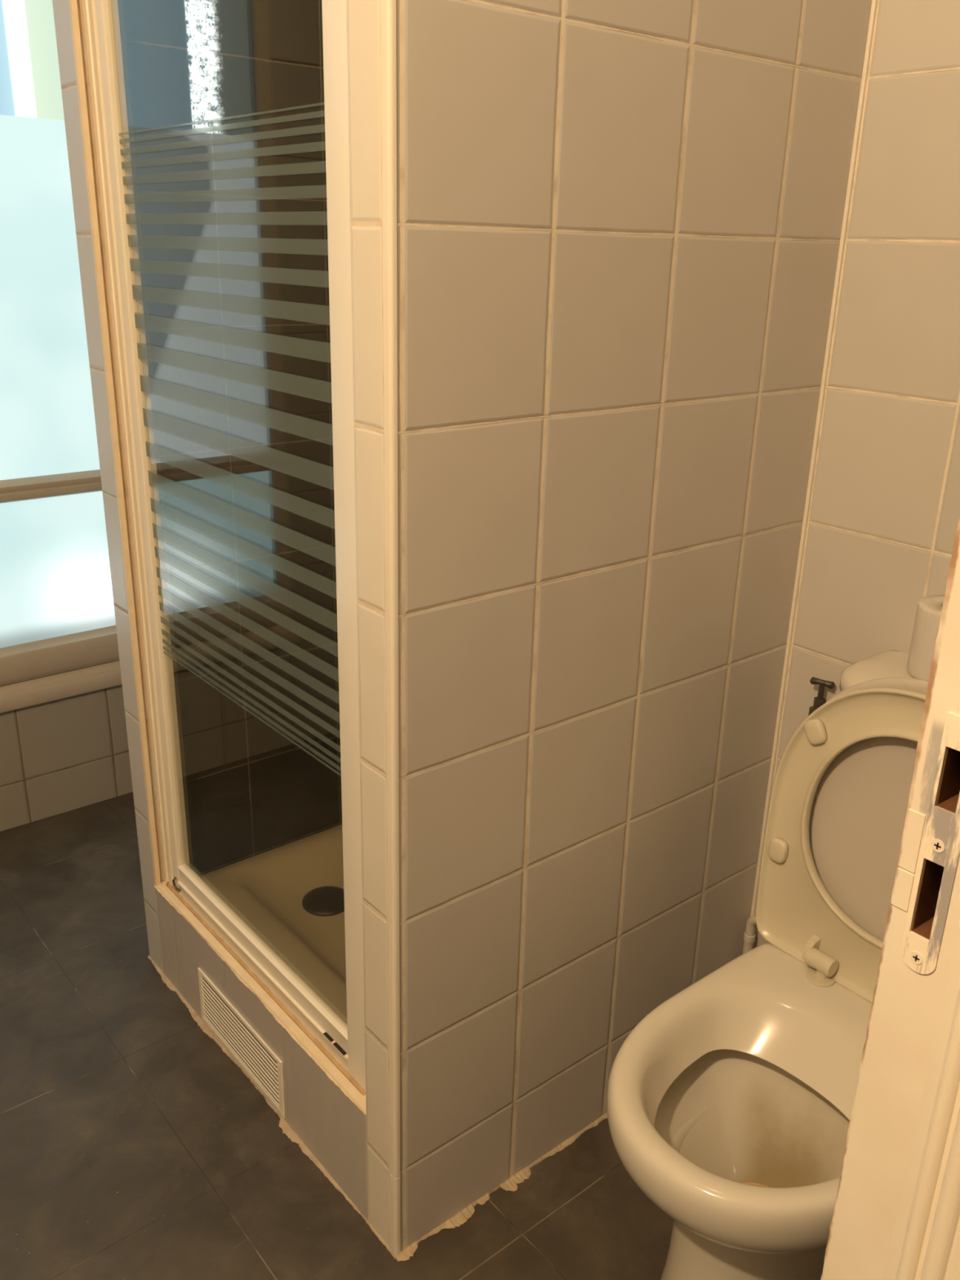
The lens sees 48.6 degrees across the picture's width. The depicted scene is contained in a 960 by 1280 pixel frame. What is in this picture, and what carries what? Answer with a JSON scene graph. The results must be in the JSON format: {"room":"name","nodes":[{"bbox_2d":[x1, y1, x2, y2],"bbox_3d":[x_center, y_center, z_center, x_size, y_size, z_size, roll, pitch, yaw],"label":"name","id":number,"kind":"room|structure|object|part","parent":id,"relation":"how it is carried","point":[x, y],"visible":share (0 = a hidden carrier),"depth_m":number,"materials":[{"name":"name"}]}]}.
{"room":"bathroom","nodes":[
{"label":"bathroom","id":0,"kind":"room"},
{"bbox_2d":[0,684,133,831],"bbox_3d":[-1.528,-0.586,1.854,2.850,2.400,0.120,-15,26,-37],"label":"wall","id":1,"kind":"structure","parent":0,"point":[57,757],"depth_m":2.57,"materials":[{"name":"tile"}]},
{"bbox_2d":[0,0,121,713],"bbox_3d":[-1.051,-0.703,2.196,1.395,1.797,0.106,-15,26,-37],"label":"window","id":2,"kind":"structure","parent":1,"relation":"attached to","point":[59,638],"depth_m":2.33,"materials":[{"name":"paint"}]},
{"bbox_3d":[-1.024,-1.264,1.970,1.295,0.508,0.006,-15,26,-37],"label":"pane","id":3,"kind":"part","parent":2,"relation":"part of","materials":[{"name":"grey"}]},
{"bbox_3d":[-1.052,-0.149,2.385,1.295,0.336,0.006,-15,26,-37],"label":"pane","id":4,"kind":"part","parent":2,"relation":"part of","materials":[{"name":"grey"}]},
{"bbox_3d":[-1.065,0.038,2.483,1.375,0.092,0.096,-15,26,-37],"label":"rail","id":5,"kind":"part","parent":2,"relation":"part of","materials":[{"name":"paint"}]},
{"bbox_3d":[-1.072,0.112,2.499,1.395,0.057,0.106,-15,26,-37],"label":"sill","id":6,"kind":"part","parent":2,"relation":"part of","materials":[{"name":"paint"}]},
{"bbox_2d":[52,0,342,972],"bbox_3d":[-0.305,-0.565,1.880,0.762,2.400,0.072,-15,26,-37],"label":"wall","id":7,"kind":"structure","parent":0,"point":[246,450],"depth_m":1.80,"materials":[{"name":"tile"}]},
{"bbox_2d":[68,0,160,885],"bbox_3d":[-0.574,-0.574,1.593,0.008,2.196,0.009,-15,26,-37],"label":"trim","id":8,"kind":"structure","parent":7,"relation":"attached to","point":[73,12],"depth_m":1.67,"materials":[{"name":"white plastic"}]},
{"bbox_2d":[0,791,673,1279],"bbox_3d":[-0.377,1.113,0.878,2.762,0.050,3.707,-15,26,-37],"label":"floor","id":9,"kind":"structure","parent":0,"point":[133,1146],"depth_m":1.65,"materials":[{"name":"tile"}]},
{"bbox_2d":[155,888,368,1220],"bbox_3d":[-0.364,0.646,1.775,0.050,0.200,0.705,-15,26,-37],"label":"kerb","id":10,"kind":"object","parent":9,"relation":"on","point":[326,1120],"visible":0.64,"depth_m":1.65,"materials":[{"name":"tile"}]},
{"bbox_2d":[82,0,365,1091],"bbox_3d":[-0.328,-0.320,1.425,0.059,1.844,0.704,-15,26,-37],"label":"shower door","id":11,"kind":"structure","parent":10,"relation":"on","point":[104,20],"depth_m":1.54,"materials":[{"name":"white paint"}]},
{"bbox_3d":[-0.538,-0.408,1.648,0.024,1.844,0.066,-15,26,-37],"label":"frame post","id":12,"kind":"part","parent":11,"relation":"part of","materials":[{"name":"white metal"}]},
{"bbox_3d":[-0.361,0.515,1.731,0.024,0.060,0.566,-15,26,-37],"label":"rail","id":13,"kind":"part","parent":11,"relation":"part of","materials":[{"name":"white metal"}]},
{"bbox_3d":[-0.136,-0.229,1.192,0.024,1.844,0.074,-15,26,-37],"label":"frame post","id":14,"kind":"part","parent":11,"relation":"part of","materials":[{"name":"white metal"}]},
{"bbox_2d":[197,967,285,1118],"bbox_3d":[-0.405,0.673,1.792,0.004,0.112,0.295,-15,26,-37],"label":"vent grille","id":15,"kind":"object","parent":10,"relation":"attached to","point":[264,1067],"visible":1,"depth_m":1.78,"materials":[{"name":"white paint"}]},
{"bbox_2d":[199,824,346,1023],"bbox_3d":[-0.066,0.574,1.995,0.704,0.196,0.711,-15,26,-37],"label":"shower tray","id":16,"kind":"object","parent":9,"relation":"on","point":[291,895],"visible":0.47,"depth_m":2.00,"materials":[{"name":"ceramic"}]},
{"bbox_2d":[606,649,928,1279],"bbox_3d":[0.440,0.484,1.355,0.658,0.835,0.397,-15,26,-37],"label":"toilet","id":17,"kind":"object","parent":9,"relation":"on","point":[730,1102],"visible":0.8,"depth_m":1.41,"materials":[{"name":"ceramic"}]},
{"bbox_3d":[0.379,0.706,1.379,0.502,0.400,0.358,-15,26,-37],"label":"bowl","id":18,"kind":"part","parent":17,"relation":"part of","materials":[{"name":"ceramic"}]},
{"bbox_3d":[0.464,0.427,1.478,0.039,0.035,0.012,-15,26,-37],"label":"hinge arm","id":19,"kind":"part","parent":17,"relation":"part of","materials":[{"name":"plastic"}]},
{"bbox_3d":[0.470,0.454,1.457,0.016,0.018,0.016,-15,26,-37],"label":"hinge post","id":20,"kind":"part","parent":17,"relation":"part of","materials":[{"name":"plastic"}]},
{"bbox_3d":[0.541,0.276,1.362,0.056,0.428,0.395,-15,26,-37],"label":"seat","id":21,"kind":"part","parent":17,"relation":"part of","materials":[{"name":"plastic"}]},
{"bbox_3d":[0.560,0.268,1.376,0.052,0.441,0.397,-15,26,-37],"label":"lid","id":22,"kind":"part","parent":17,"relation":"part of","materials":[{"name":"plastic"}]},
{"bbox_3d":[0.645,0.090,1.371,0.162,0.041,0.374,-15,26,-37],"label":"tank lid","id":23,"kind":"part","parent":17,"relation":"part of","materials":[{"name":"ceramic"}]},
{"bbox_2d":[906,595,944,680],"bbox_3d":[0.625,0.002,1.406,0.101,0.097,0.101,-15,26,-37],"label":"toilet roll","id":24,"kind":"object","parent":17,"relation":"on","point":[926,624],"visible":0.53,"depth_m":1.39,"materials":[{"name":"paper"}]},
{"bbox_2d":[346,0,390,1247],"bbox_3d":[-0.111,-0.271,1.102,0.008,2.400,0.062,-15,26,-37],"label":"wall","id":25,"kind":"structure","parent":0,"point":[363,16],"depth_m":1.17,"materials":[{"name":"tile"}]},
{"bbox_2d":[154,880,366,1115],"bbox_3d":[-0.372,0.552,1.730,0.026,0.008,0.705,-15,26,-37],"label":"trim","id":26,"kind":"structure","parent":25,"relation":"attached to","point":[341,1080],"depth_m":1.68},
{"bbox_2d":[147,955,396,1258],"bbox_3d":[-0.391,0.745,1.789,0.014,0.005,0.847,-15,26,-37],"label":"trim","id":27,"kind":"structure","parent":25,"relation":"attached to","point":[286,1129],"depth_m":1.71,"materials":[{"name":"beige"}]},
{"bbox_2d":[380,0,399,1177],"bbox_3d":[-0.089,-0.329,1.052,0.009,2.256,0.013,-15,26,-37],"label":"trim","id":28,"kind":"structure","parent":25,"relation":"attached to","point":[388,7],"depth_m":1.13,"materials":[{"name":"white plastic"}]},
{"bbox_2d":[390,1173,400,1254],"bbox_3d":[-0.117,0.794,1.471,0.009,0.140,0.013,-15,26,-37],"label":"trim","id":29,"kind":"structure","parent":25,"relation":"attached to","point":[395,1183],"depth_m":1.47,"materials":[{"name":"white plastic"}]},
{"bbox_2d":[395,0,871,1251],"bbox_3d":[0.192,-0.345,1.321,0.754,2.400,0.050,-15,26,-37],"label":"wall","id":30,"kind":"structure","parent":0,"point":[620,222],"depth_m":1.34,"materials":[{"name":"tile"}]},
{"bbox_2d":[395,1112,607,1261],"bbox_3d":[0.182,0.788,1.711,0.764,0.005,0.021,-15,26,-37],"label":"trim","id":31,"kind":"structure","parent":30,"relation":"attached to","point":[462,1216],"depth_m":1.59,"materials":[{"name":"beige"}]},
{"bbox_2d":[752,0,959,948],"bbox_3d":[0.752,-0.326,1.308,0.088,2.400,0.790,-15,26,-37],"label":"wall","id":32,"kind":"structure","parent":0,"point":[884,513],"depth_m":1.46,"materials":[{"name":"tile"}]},
{"bbox_2d":[742,915,755,954],"bbox_3d":[0.573,0.640,1.757,0.020,0.265,0.354,-15,26,-37],"label":"pipe","id":33,"kind":"object","parent":32,"relation":"attached to","point":[749,935],"visible":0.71,"depth_m":1.84,"materials":[{"name":"white plastic"}]},
{"bbox_2d":[750,0,877,916],"bbox_3d":[0.499,-0.413,1.526,0.005,2.400,0.006,-15,26,-37],"label":"trim","id":34,"kind":"structure","parent":32,"relation":"attached to","point":[873,6],"depth_m":1.56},
{"bbox_2d":[808,676,835,715],"bbox_3d":[0.542,0.148,1.638,0.033,0.171,0.088,-15,26,-37],"label":"shutoff valve","id":35,"kind":"object","parent":32,"relation":"attached to","point":[820,700],"visible":0.32,"depth_m":1.63,"materials":[{"name":"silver metal"}]},
{"bbox_3d":[0.524,0.066,1.627,0.037,0.012,0.012,15,24,33],"label":"handle","id":36,"kind":"part","parent":35,"relation":"part of","materials":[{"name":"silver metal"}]},
{"bbox_3d":[1.102,0.089,0.216,0.852,2.400,1.460,-15,26,-37],"label":"wall","id":37,"kind":"structure","parent":0,"visible":0},
{"bbox_2d":[820,517,959,1279],"bbox_3d":[0.261,-0.016,0.444,0.072,2.400,0.114,-15,26,-37],"label":"door frame","id":38,"kind":"structure","parent":37,"relation":"in","point":[896,1215],"depth_m":0.53,"materials":[{"name":"paint"}]},
{"bbox_3d":[0.269,-0.010,0.428,0.062,2.400,0.078,-15,26,-37],"label":"casing","id":39,"kind":"part","parent":38,"relation":"part of","materials":[{"name":"white paint"}]},
{"bbox_3d":[0.216,0.099,0.499,0.001,0.136,0.018,-15,26,-37],"label":"strike plate","id":40,"kind":"part","parent":38,"relation":"part of","materials":[{"name":"paint"}]}
]}

